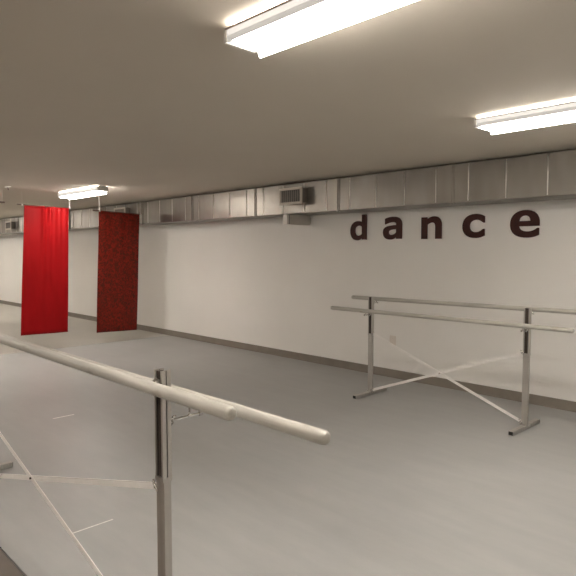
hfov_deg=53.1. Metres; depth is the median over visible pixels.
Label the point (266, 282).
wall
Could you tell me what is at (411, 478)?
floor
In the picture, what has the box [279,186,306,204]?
air register
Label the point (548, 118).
diffuser
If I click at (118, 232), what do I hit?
curtain
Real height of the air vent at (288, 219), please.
0.143 m
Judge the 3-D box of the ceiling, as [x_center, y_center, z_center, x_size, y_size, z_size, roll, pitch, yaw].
[-4.970,-1.454,7.150,9.300,0.100,23.700,-3,5,-44]
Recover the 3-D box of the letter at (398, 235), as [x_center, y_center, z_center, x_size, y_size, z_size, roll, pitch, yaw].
[1.332,-0.763,7.347,0.024,0.289,0.284,-3,5,-44]
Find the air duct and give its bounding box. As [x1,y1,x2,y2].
[0,149,575,234]
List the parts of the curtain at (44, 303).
rod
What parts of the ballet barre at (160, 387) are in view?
rail, post, rail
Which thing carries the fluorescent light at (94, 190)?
attached to the ceiling
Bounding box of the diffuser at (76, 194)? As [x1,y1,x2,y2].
[60,191,105,199]
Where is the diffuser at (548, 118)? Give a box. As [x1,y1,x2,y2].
[481,111,575,134]
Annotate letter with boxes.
[350,214,366,239]
[383,217,401,239]
[421,216,441,238]
[462,214,484,237]
[510,210,539,237]
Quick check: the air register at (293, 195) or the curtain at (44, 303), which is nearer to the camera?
the air register at (293, 195)
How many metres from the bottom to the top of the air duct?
0.426 m
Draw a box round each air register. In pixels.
[5,221,14,229]
[114,207,129,212]
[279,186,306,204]
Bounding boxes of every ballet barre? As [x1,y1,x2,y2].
[0,333,330,575]
[331,295,575,435]
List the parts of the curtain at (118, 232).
rod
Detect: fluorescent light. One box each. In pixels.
[58,185,107,199]
[224,0,417,57]
[474,99,575,134]
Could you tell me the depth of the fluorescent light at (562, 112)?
3.83 m
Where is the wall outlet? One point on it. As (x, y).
(392, 338)
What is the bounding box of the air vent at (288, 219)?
[283,214,310,224]
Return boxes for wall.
[0,199,575,401]
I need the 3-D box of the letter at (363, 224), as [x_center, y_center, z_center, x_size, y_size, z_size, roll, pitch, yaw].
[0.948,-0.813,7.742,0.024,0.339,0.269,-3,5,-44]
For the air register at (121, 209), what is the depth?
11.16 m
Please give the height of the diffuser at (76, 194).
0.036 m
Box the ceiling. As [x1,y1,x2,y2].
[0,0,575,218]
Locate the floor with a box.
[0,303,575,575]
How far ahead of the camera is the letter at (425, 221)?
6.92 m
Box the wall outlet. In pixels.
[390,335,395,344]
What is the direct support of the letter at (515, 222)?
attached to the wall
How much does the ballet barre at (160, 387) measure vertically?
1.184 m
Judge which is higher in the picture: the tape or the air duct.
the air duct
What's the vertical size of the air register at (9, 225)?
0.225 m
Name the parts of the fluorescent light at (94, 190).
panel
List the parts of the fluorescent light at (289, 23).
edge trim, panel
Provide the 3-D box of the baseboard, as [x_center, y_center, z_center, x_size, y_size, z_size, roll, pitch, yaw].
[-1.635,0.913,10.528,0.022,0.104,23.700,-3,5,-44]
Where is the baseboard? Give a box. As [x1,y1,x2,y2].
[0,300,575,411]
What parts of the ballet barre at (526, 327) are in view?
post, rail, rail, post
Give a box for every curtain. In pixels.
[17,200,70,335]
[93,197,140,332]
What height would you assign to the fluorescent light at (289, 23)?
0.113 m
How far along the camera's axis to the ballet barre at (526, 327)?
5.58 m
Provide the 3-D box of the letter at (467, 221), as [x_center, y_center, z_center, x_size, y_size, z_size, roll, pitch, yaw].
[2.109,-0.704,6.546,0.024,0.273,0.269,-3,5,-44]
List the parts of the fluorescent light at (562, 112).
edge trim, panel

